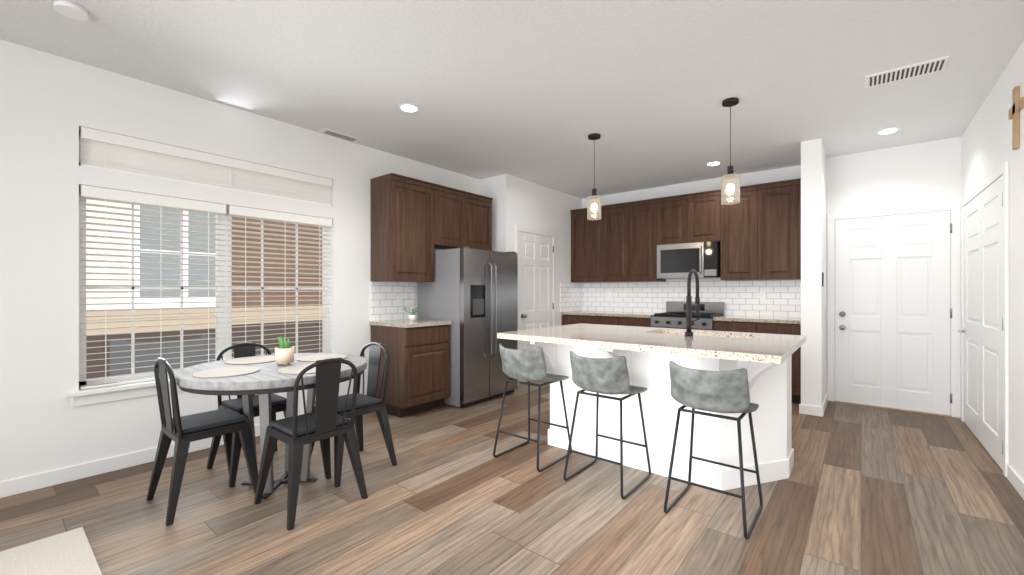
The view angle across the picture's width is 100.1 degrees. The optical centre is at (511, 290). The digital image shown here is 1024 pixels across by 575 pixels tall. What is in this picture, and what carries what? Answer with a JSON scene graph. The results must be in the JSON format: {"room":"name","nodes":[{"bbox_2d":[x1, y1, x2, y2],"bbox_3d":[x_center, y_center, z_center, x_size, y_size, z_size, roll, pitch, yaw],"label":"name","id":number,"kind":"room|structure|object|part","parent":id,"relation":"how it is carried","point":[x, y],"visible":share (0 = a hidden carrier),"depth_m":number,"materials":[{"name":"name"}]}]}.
{"room":"kitchen","nodes":[
{"label":"kitchen","id":0,"kind":"room"},
{"bbox_2d":[0,39,479,481],"bbox_3d":[-2.345,-0.135,3.551,0.140,2.740,10.030,0,0,39],"label":"wall","id":1,"kind":"structure","parent":0,"point":[51,105],"depth_m":2.83,"materials":[{"name":"paint"}]},
{"bbox_2d":[0,424,259,497],"bbox_3d":[-3.427,1.188,2.098,0.014,0.095,6.130,0,0,39],"label":"baseboard","id":2,"kind":"structure","parent":1,"relation":"attached to","point":[11,487],"depth_m":2.84,"materials":[{"name":"white wood"}]},
{"bbox_2d":[68,127,331,406],"bbox_3d":[-2.331,-0.168,3.533,0.185,1.845,1.860,0,0,39],"label":"window unit","id":3,"kind":"structure","parent":1,"relation":"in","point":[103,150],"depth_m":3.33,"materials":[{"name":"white"}]},
{"bbox_2d":[212,395,221,409],"bbox_3d":[-2.354,0.885,3.423,0.005,0.120,0.070,0,0,39],"label":"outlet","id":4,"kind":"object","parent":1,"relation":"attached to","point":[214,402],"visible":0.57,"depth_m":3.41,"materials":[{"name":"white plastic"}]},
{"bbox_2d":[370,281,415,321],"bbox_3d":[-1.298,0.107,4.713,0.014,0.415,0.575,0,0,39],"label":"backsplash","id":5,"kind":"structure","parent":1,"relation":"attached to","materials":[{"name":"tile"}]},
{"bbox_2d":[371,173,440,284],"bbox_3d":[-1.150,-0.630,4.626,0.353,1.060,0.625,0,0,39],"label":"upper cabinet","id":6,"kind":"object","parent":1,"relation":"attached to","point":[415,223],"depth_m":4.44,"materials":[{"name":"brown wood"}]},
{"bbox_2d":[441,185,468,248],"bbox_3d":[-0.821,-0.835,5.030,0.353,0.650,0.533,0,0,39],"label":"upper cabinet","id":7,"kind":"object","parent":1,"relation":"attached to","point":[454,202],"depth_m":4.95,"materials":[{"name":"brown wood"}]},
{"bbox_2d":[469,193,492,250],"bbox_3d":[-0.558,-0.835,5.353,0.353,0.650,0.533,0,0,39],"label":"upper cabinet","id":8,"kind":"object","parent":1,"relation":"attached to","point":[480,208],"depth_m":5.29,"materials":[{"name":"brown wood"}]},
{"bbox_2d":[0,381,1023,574],"bbox_3d":[-0.448,1.260,2.008,5.030,0.050,10.030,0,0,39],"label":"floor","id":9,"kind":"structure","parent":0,"point":[864,490],"depth_m":2.40,"materials":[{"name":"brown wood"}]},
{"bbox_2d":[0,527,101,574],"bbox_3d":[-2.286,1.230,0.390,2.240,0.008,2.920,0,0,39],"label":"rug","id":10,"kind":"object","parent":9,"relation":"on","point":[70,552],"visible":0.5,"depth_m":1.97,"materials":[{"name":"carpet"}]},
{"bbox_2d":[146,357,257,525],"bbox_3d":[-1.842,0.806,2.569,0.457,0.858,0.457,0,0,39],"label":"chair","id":11,"kind":"object","parent":9,"relation":"on","point":[182,432],"visible":0.98,"depth_m":2.48,"materials":[{"name":"black metal"}]},
{"bbox_2d":[166,408,247,434],"bbox_3d":[-1.833,0.775,2.579,0.330,0.027,0.328,0,0,39],"label":"cushion","id":12,"kind":"object","parent":11,"relation":"on","point":[213,421],"depth_m":2.52,"materials":[{"name":"black fabric"}]},
{"bbox_2d":[207,342,286,486],"bbox_3d":[-1.803,0.806,3.013,0.457,0.858,0.457,0,0,39],"label":"chair","id":13,"kind":"object","parent":9,"relation":"on","point":[248,349],"visible":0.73,"depth_m":2.97,"materials":[{"name":"black metal"}]},
{"bbox_2d":[221,392,286,412],"bbox_3d":[-1.792,0.775,3.005,0.328,0.027,0.330,0,0,39],"label":"cushion","id":14,"kind":"object","parent":13,"relation":"on","point":[277,402],"depth_m":2.96,"materials":[{"name":"black fabric"}]},
{"bbox_2d":[174,353,366,498],"bbox_3d":[-1.500,0.855,2.767,1.070,0.760,1.070,0,0,39],"label":"dining table","id":15,"kind":"object","parent":9,"relation":"on","point":[266,380],"visible":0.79,"depth_m":2.56,"materials":[{"name":"grey stone"}]},
{"bbox_2d":[192,364,259,377],"bbox_3d":[-1.661,0.471,2.502,0.328,0.006,0.328,0,0,-6],"label":"placemat","id":16,"kind":"object","parent":15,"relation":"on","point":[232,371],"depth_m":2.47,"materials":[{"name":"beige fabric"}]},
{"bbox_2d":[224,356,274,364],"bbox_3d":[-1.765,0.471,2.928,0.328,0.006,0.328,0,0,-6],"label":"placemat","id":17,"kind":"object","parent":15,"relation":"on","point":[255,359],"depth_m":2.89,"materials":[{"name":"beige fabric"}]},
{"bbox_2d":[275,336,293,364],"bbox_3d":[-1.464,0.382,2.764,0.112,0.186,0.112,0,0,39],"label":"potted plant","id":18,"kind":"object","parent":15,"relation":"on","point":[284,352],"visible":1,"depth_m":2.73,"materials":[{"name":"white ceramic"}]},
{"bbox_2d":[278,364,315,373],"bbox_3d":[-1.235,0.471,2.607,0.328,0.006,0.328,0,0,-6],"label":"placemat","id":19,"kind":"object","parent":15,"relation":"on","point":[296,369],"depth_m":2.56,"materials":[{"name":"beige fabric"}]},
{"bbox_2d":[296,354,346,361],"bbox_3d":[-1.340,0.471,3.032,0.328,0.006,0.328,0,0,-6],"label":"placemat","id":20,"kind":"object","parent":15,"relation":"on","point":[310,358],"depth_m":3.02,"materials":[{"name":"beige fabric"}]},
{"bbox_2d":[254,357,367,530],"bbox_3d":[-1.181,0.806,2.526,0.457,0.858,0.457,0,0,39],"label":"chair","id":21,"kind":"object","parent":9,"relation":"on","point":[323,423],"visible":1,"depth_m":2.43,"materials":[{"name":"black metal"}]},
{"bbox_2d":[269,409,350,436],"bbox_3d":[-1.191,0.775,2.535,0.328,0.027,0.330,0,0,39],"label":"cushion","id":22,"kind":"object","parent":21,"relation":"on","point":[281,427],"depth_m":2.45,"materials":[{"name":"black fabric"}]},
{"bbox_2d":[311,342,396,487],"bbox_3d":[-1.134,0.806,3.011,0.457,0.858,0.457,0,0,39],"label":"chair","id":23,"kind":"object","parent":9,"relation":"on","point":[369,402],"visible":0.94,"depth_m":3.02,"materials":[{"name":"black metal"}]},
{"bbox_2d":[314,392,381,412],"bbox_3d":[-1.143,0.775,3.000,0.330,0.027,0.328,0,0,39],"label":"cushion","id":24,"kind":"object","parent":23,"relation":"on","point":[369,401],"depth_m":2.96,"materials":[{"name":"black fabric"}]},
{"bbox_2d":[371,325,449,417],"bbox_3d":[-1.070,0.795,4.525,0.604,0.880,0.570,0,0,39],"label":"base cabinet","id":25,"kind":"object","parent":9,"relation":"on","point":[419,366],"depth_m":4.28,"materials":[{"name":"brown wood"}]},
{"bbox_2d":[369,317,451,328],"bbox_3d":[-1.066,0.335,4.517,0.623,0.039,0.593,0,0,39],"label":"countertop","id":26,"kind":"structure","parent":25,"relation":"on","point":[404,323],"depth_m":4.30,"materials":[{"name":"beige stone"}]},
{"bbox_2d":[403,307,422,320],"bbox_3d":[-1.066,0.241,4.522,0.223,0.147,0.204,0,0,39],"label":"potted plant","id":27,"kind":"object","parent":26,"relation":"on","point":[412,317],"visible":1,"depth_m":4.52,"materials":[{"name":"white"}]},
{"bbox_2d":[418,246,517,406],"bbox_3d":[-0.480,0.375,5.028,0.830,1.690,0.905,0,0,39],"label":"fridge","id":28,"kind":"object","parent":9,"relation":"on","point":[471,294],"visible":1,"depth_m":4.68,"materials":[{"name":"grey metal"}]},
{"bbox_2d":[493,344,571,471],"bbox_3d":[0.151,0.812,3.196,0.417,0.845,0.468,0,0,39],"label":"stool","id":29,"kind":"object","parent":9,"relation":"on","point":[528,365],"visible":1,"depth_m":3.04,"materials":[{"name":"black metal"}]},
{"bbox_3d":[0.147,0.524,3.192,0.416,0.284,0.464,0,0,39],"label":"seat","id":30,"kind":"part","parent":29,"relation":"part of","materials":[{"name":"leather"}]},
{"bbox_2d":[562,314,591,324],"bbox_3d":[1.148,0.795,6.588,0.523,0.880,0.624,0,0,39],"label":"base cabinet","id":31,"kind":"object","parent":9,"relation":"on","point":[567,319],"depth_m":6.35,"materials":[{"name":"brown wood"}]},
{"bbox_2d":[560,310,653,317],"bbox_3d":[1.481,0.335,6.309,1.391,0.039,0.638,0,0,39],"label":"countertop","id":32,"kind":"structure","parent":31,"relation":"on","point":[599,313],"depth_m":6.16,"materials":[{"name":"beige stone"}]},
{"bbox_2d":[563,351,650,498],"bbox_3d":[0.624,0.812,2.812,0.417,0.845,0.468,0,0,39],"label":"stool","id":33,"kind":"object","parent":9,"relation":"on","point":[597,376],"visible":1,"depth_m":2.65,"materials":[{"name":"black metal"}]},
{"bbox_3d":[0.620,0.524,2.807,0.416,0.284,0.464,0,0,39],"label":"seat","id":34,"kind":"part","parent":33,"relation":"part of","materials":[{"name":"leather"}]},
{"bbox_2d":[592,314,623,325],"bbox_3d":[1.486,0.795,6.313,0.581,0.880,0.624,0,0,39],"label":"base cabinet","id":35,"kind":"object","parent":9,"relation":"on","point":[603,321],"depth_m":6.03,"materials":[{"name":"brown wood"}]},
{"bbox_2d":[624,318,650,326],"bbox_3d":[1.824,0.795,6.038,0.521,0.880,0.624,0,0,39],"label":"base cabinet","id":36,"kind":"object","parent":9,"relation":"on","point":[640,322],"depth_m":5.75,"materials":[{"name":"brown wood"}]},
{"bbox_2d":[530,341,793,490],"bbox_3d":[1.063,0.795,3.112,1.630,0.878,1.030,0,0,39],"label":"kitchen island","id":37,"kind":"object","parent":9,"relation":"on","point":[651,353],"depth_m":2.86,"materials":[{"name":"paint"}]},
{"bbox_2d":[497,325,800,364],"bbox_3d":[0.831,0.334,2.940,1.820,0.040,0.750,0,0,39],"label":"island countertop","id":38,"kind":"structure","parent":37,"relation":"on","point":[723,348],"depth_m":2.68,"materials":[{"name":"beige stone"}]},
{"bbox_2d":[697,333,720,336],"bbox_3d":[1.409,0.441,3.198,0.754,0.197,0.404,0,0,39],"label":"sink","id":39,"kind":"object","parent":38,"relation":"in","point":[698,334],"depth_m":3.32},
{"bbox_3d":[1.137,1.173,3.236,1.588,0.125,0.744,0,0,39],"label":"baseboard","id":40,"kind":"part","parent":37,"relation":"part of","materials":[{"name":"white wood"}]},
{"bbox_2d":[651,301,724,330],"bbox_3d":[2.284,0.680,5.589,0.754,1.070,0.706,0,0,39],"label":"range","id":41,"kind":"object","parent":9,"relation":"on","point":[673,315],"visible":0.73,"depth_m":5.54,"materials":[{"name":"silver metal"}]},
{"bbox_2d":[664,361,762,539],"bbox_3d":[1.128,0.812,2.401,0.417,0.845,0.468,0,0,39],"label":"stool","id":42,"kind":"object","parent":9,"relation":"on","point":[717,391],"visible":1,"depth_m":2.25,"materials":[{"name":"black metal"}]},
{"bbox_3d":[1.124,0.524,2.397,0.416,0.284,0.464,0,0,39],"label":"seat","id":43,"kind":"part","parent":42,"relation":"part of","materials":[{"name":"leather"}]},
{"bbox_2d":[714,322,763,332],"bbox_3d":[2.812,0.795,5.234,0.508,0.880,0.624,0,0,39],"label":"base cabinet","id":44,"kind":"object","parent":9,"relation":"on","point":[751,327],"depth_m":4.97,"materials":[{"name":"brown wood"}]},
{"bbox_2d":[764,322,800,403],"bbox_3d":[3.116,0.795,4.987,0.508,0.880,0.624,0,0,39],"label":"base cabinet","id":45,"kind":"object","parent":9,"relation":"on","point":[786,328],"depth_m":4.65,"materials":[{"name":"brown wood"}]},
{"bbox_2d":[713,314,800,325],"bbox_3d":[2.963,0.335,5.104,0.901,0.039,0.638,0,0,39],"label":"countertop","id":46,"kind":"structure","parent":45,"relation":"on","point":[727,317],"depth_m":4.95,"materials":[{"name":"beige stone"}]},
{"bbox_2d":[0,0,1023,198],"bbox_3d":[-0.448,-1.555,2.008,5.030,0.100,10.030,0,0,39],"label":"ceiling","id":47,"kind":"structure","parent":0,"point":[537,91],"depth_m":2.91,"materials":[{"name":"paint"}]},
{"bbox_2d":[54,0,88,20],"bbox_3d":[-2.338,-1.490,2.276,0.130,0.030,0.130,0,0,39],"label":"smoke detector","id":48,"kind":"object","parent":47,"relation":"attached to","point":[70,9],"visible":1,"depth_m":2.26,"materials":[{"name":"white plastic"}]},
{"bbox_2d":[318,128,361,142],"bbox_3d":[-1.656,-1.500,4.144,0.120,0.009,0.380,0,0,39],"label":"ceiling vent","id":49,"kind":"object","parent":47,"relation":"in","point":[339,135],"visible":0.98,"depth_m":4.13,"materials":[{"name":"white metal"}]},
{"bbox_2d":[398,103,419,112],"bbox_3d":[-0.846,-1.502,3.524,0.170,0.006,0.170,0,0,39],"label":"recessed light","id":50,"kind":"object","parent":47,"relation":"in","point":[408,107],"visible":1,"depth_m":3.52,"materials":[{"name":"white"}]},
{"bbox_2d":[587,133,600,219],"bbox_3d":[0.796,-1.100,4.148,0.135,0.810,0.135,0,0,39],"label":"pendant light","id":51,"kind":"object","parent":47,"relation":"hanging from","point":[596,199],"visible":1,"depth_m":4.12,"materials":[{"name":"glass"}]},
{"bbox_3d":[0.796,-0.802,4.148,0.135,0.215,0.135,0,0,39],"label":"lamp shade","id":52,"kind":"part","parent":51,"relation":"part of","materials":[{"name":"clear glass"}]},
{"bbox_2d":[706,161,720,165],"bbox_3d":[2.379,-1.502,5.064,0.170,0.006,0.170,0,0,39],"label":"recessed light","id":53,"kind":"object","parent":47,"relation":"in","point":[715,163],"visible":1,"depth_m":5.05,"materials":[{"name":"white"}]},
{"bbox_2d":[721,97,739,204],"bbox_3d":[1.727,-1.100,3.391,0.135,0.810,0.135,0,0,39],"label":"pendant light","id":54,"kind":"object","parent":47,"relation":"hanging from","point":[730,187],"visible":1,"depth_m":3.37,"materials":[{"name":"glass"}]},
{"bbox_3d":[1.727,-0.802,3.391,0.135,0.215,0.135,0,0,39],"label":"lamp shade","id":55,"kind":"part","parent":54,"relation":"part of","materials":[{"name":"clear glass"}]},
{"bbox_2d":[876,128,899,134],"bbox_3d":[3.538,-1.502,4.032,0.170,0.006,0.170,0,0,39],"label":"recessed light","id":56,"kind":"object","parent":47,"relation":"in","point":[887,131],"visible":1,"depth_m":4.03,"materials":[{"name":"white"}]},
{"bbox_2d":[864,56,949,88],"bbox_3d":[2.703,-1.500,2.958,0.420,0.009,0.220,0,0,39],"label":"ceiling vent","id":57,"kind":"object","parent":47,"relation":"in","point":[911,71],"visible":0.98,"depth_m":2.94,"materials":[{"name":"white metal"}]},
{"bbox_2d":[480,174,581,383],"bbox_3d":[0.399,-0.135,6.449,0.460,2.740,2.070,0,0,39],"label":"wall","id":58,"kind":"structure","parent":0,"point":[516,201],"depth_m":5.94,"materials":[{"name":"paint"}]},
{"bbox_2d":[516,226,555,383],"bbox_3d":[0.365,0.188,5.994,0.109,2.095,0.940,0,0,39],"label":"door","id":59,"kind":"structure","parent":58,"relation":"attached to","point":[536,316],"depth_m":5.98,"materials":[{"name":"white wood"}]},
{"bbox_2d":[582,165,800,281],"bbox_3d":[2.439,-0.135,6.034,3.230,2.740,0.140,0,0,39],"label":"wall","id":60,"kind":"structure","parent":0,"point":[774,175],"depth_m":5.87,"materials":[{"name":"paint"}]},
{"bbox_2d":[570,206,607,281],"bbox_3d":[1.274,-0.693,6.661,0.626,1.115,0.352,0,0,39],"label":"upper cabinet","id":61,"kind":"object","parent":60,"relation":"attached to","point":[589,238],"depth_m":6.51,"materials":[{"name":"brown wood"}]},
{"bbox_2d":[608,202,631,281],"bbox_3d":[1.627,-0.693,6.374,0.516,1.115,0.352,0,0,39],"label":"upper cabinet","id":62,"kind":"object","parent":60,"relation":"attached to","point":[620,215],"depth_m":6.20,"materials":[{"name":"brown wood"}]},
{"bbox_2d":[632,198,671,281],"bbox_3d":[1.937,-0.693,6.121,0.516,1.115,0.352,0,0,39],"label":"upper cabinet","id":63,"kind":"object","parent":60,"relation":"attached to","point":[646,214],"depth_m":5.96,"materials":[{"name":"brown wood"}]},
{"bbox_2d":[660,194,691,244],"bbox_3d":[2.270,-0.938,5.851,0.458,0.625,0.352,0,0,39],"label":"upper cabinet","id":64,"kind":"object","parent":60,"relation":"attached to","point":[676,211],"depth_m":5.69,"materials":[{"name":"brown wood"}]},
{"bbox_2d":[657,241,720,278],"bbox_3d":[2.368,-0.395,5.700,0.756,0.450,0.460,0,0,39],"label":"microwave","id":65,"kind":"object","parent":64,"relation":"attached to","point":[682,260],"visible":0.98,"depth_m":5.53,"materials":[{"name":"silver metal"}]},
{"bbox_2d":[560,278,800,320],"bbox_3d":[2.120,0.090,5.776,3.056,0.450,0.658,0,0,39],"label":"backsplash","id":66,"kind":"structure","parent":60,"relation":"attached to","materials":[{"name":"tile"}]},
{"bbox_2d":[692,190,719,242],"bbox_3d":[2.535,-0.938,5.635,0.458,0.625,0.352,0,0,39],"label":"upper cabinet","id":67,"kind":"object","parent":60,"relation":"attached to","point":[705,205],"depth_m":5.46,"materials":[{"name":"brown wood"}]},
{"bbox_2d":[712,183,763,281],"bbox_3d":[2.870,-0.693,5.362,0.521,1.115,0.352,0,0,39],"label":"upper cabinet","id":68,"kind":"object","parent":60,"relation":"attached to","point":[755,232],"depth_m":5.19,"materials":[{"name":"brown wood"}]},
{"bbox_2d":[764,178,800,281],"bbox_3d":[3.192,-0.693,5.101,0.541,1.115,0.352,0,0,39],"label":"upper cabinet","id":69,"kind":"object","parent":60,"relation":"attached to","point":[782,200],"depth_m":4.94,"materials":[{"name":"brown wood"}]},
{"bbox_2d":[801,138,826,406],"bbox_3d":[3.282,-0.135,4.645,0.170,2.740,0.950,0,0,39],"label":"wall","id":70,"kind":"structure","parent":0,"point":[813,268],"depth_m":4.29,"materials":[{"name":"paint"}]},
{"bbox_2d":[822,272,823,286],"bbox_3d":[3.101,-0.115,4.277,0.011,0.140,0.030,0,0,39],"label":"light switch","id":71,"kind":"object","parent":70,"relation":"attached to","point":[822,279],"visible":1,"depth_m":4.27,"materials":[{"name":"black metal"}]},
{"bbox_2d":[820,392,827,416],"bbox_3d":[3.302,1.188,4.524,0.014,0.095,0.814,0,0,39],"label":"baseboard","id":72,"kind":"structure","parent":70,"relation":"attached to","point":[822,409],"depth_m":4.36,"materials":[{"name":"white"}]},
{"bbox_2d":[827,137,960,414],"bbox_3d":[4.056,-0.135,4.622,1.060,2.740,0.290,0,0,39],"label":"wall","id":73,"kind":"structure","parent":0,"point":[920,174],"depth_m":4.47,"materials":[{"name":"paint"}]},
{"bbox_2d":[827,161,1008,477],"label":"doors","id":74,"kind":"structure","parent":73,"relation":"attached to","point":[888,324],"depth_m":4.29,"materials":[{"name":"white wood"}]},
{"bbox_2d":[961,41,1023,480],"bbox_3d":[1.493,-0.135,0.520,0.140,2.740,9.890,0,0,39],"label":"wall","id":75,"kind":"structure","parent":0,"point":[986,145],"depth_m":2.81,"materials":[{"name":"paint"}]},
{"bbox_2d":[1007,465,1023,499],"bbox_3d":[0.786,1.188,-0.227,0.014,0.095,7.840,0,0,39],"label":"baseboard","id":76,"kind":"structure","parent":75,"relation":"attached to","point":[1017,482],"depth_m":2.67,"materials":[{"name":"white wood"}]},
{"bbox_2d":[1009,86,1023,149],"bbox_3d":[3.137,-1.075,2.669,0.018,0.380,0.240,0,0,39],"label":"cross","id":77,"kind":"object","parent":75,"relation":"attached to","point":[1017,105],"visible":1,"depth_m":2.65,"materials":[{"name":"brown wood"}]},
{"label":"outside","id":78,"kind":"structure","parent":0,"visible":0},
{"bbox_2d":[86,199,321,379],"bbox_3d":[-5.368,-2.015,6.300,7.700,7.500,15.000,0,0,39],"label":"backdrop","id":79,"kind":"structure","parent":78,"point":[125,365],"depth_m":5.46,"materials":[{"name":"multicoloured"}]}
]}

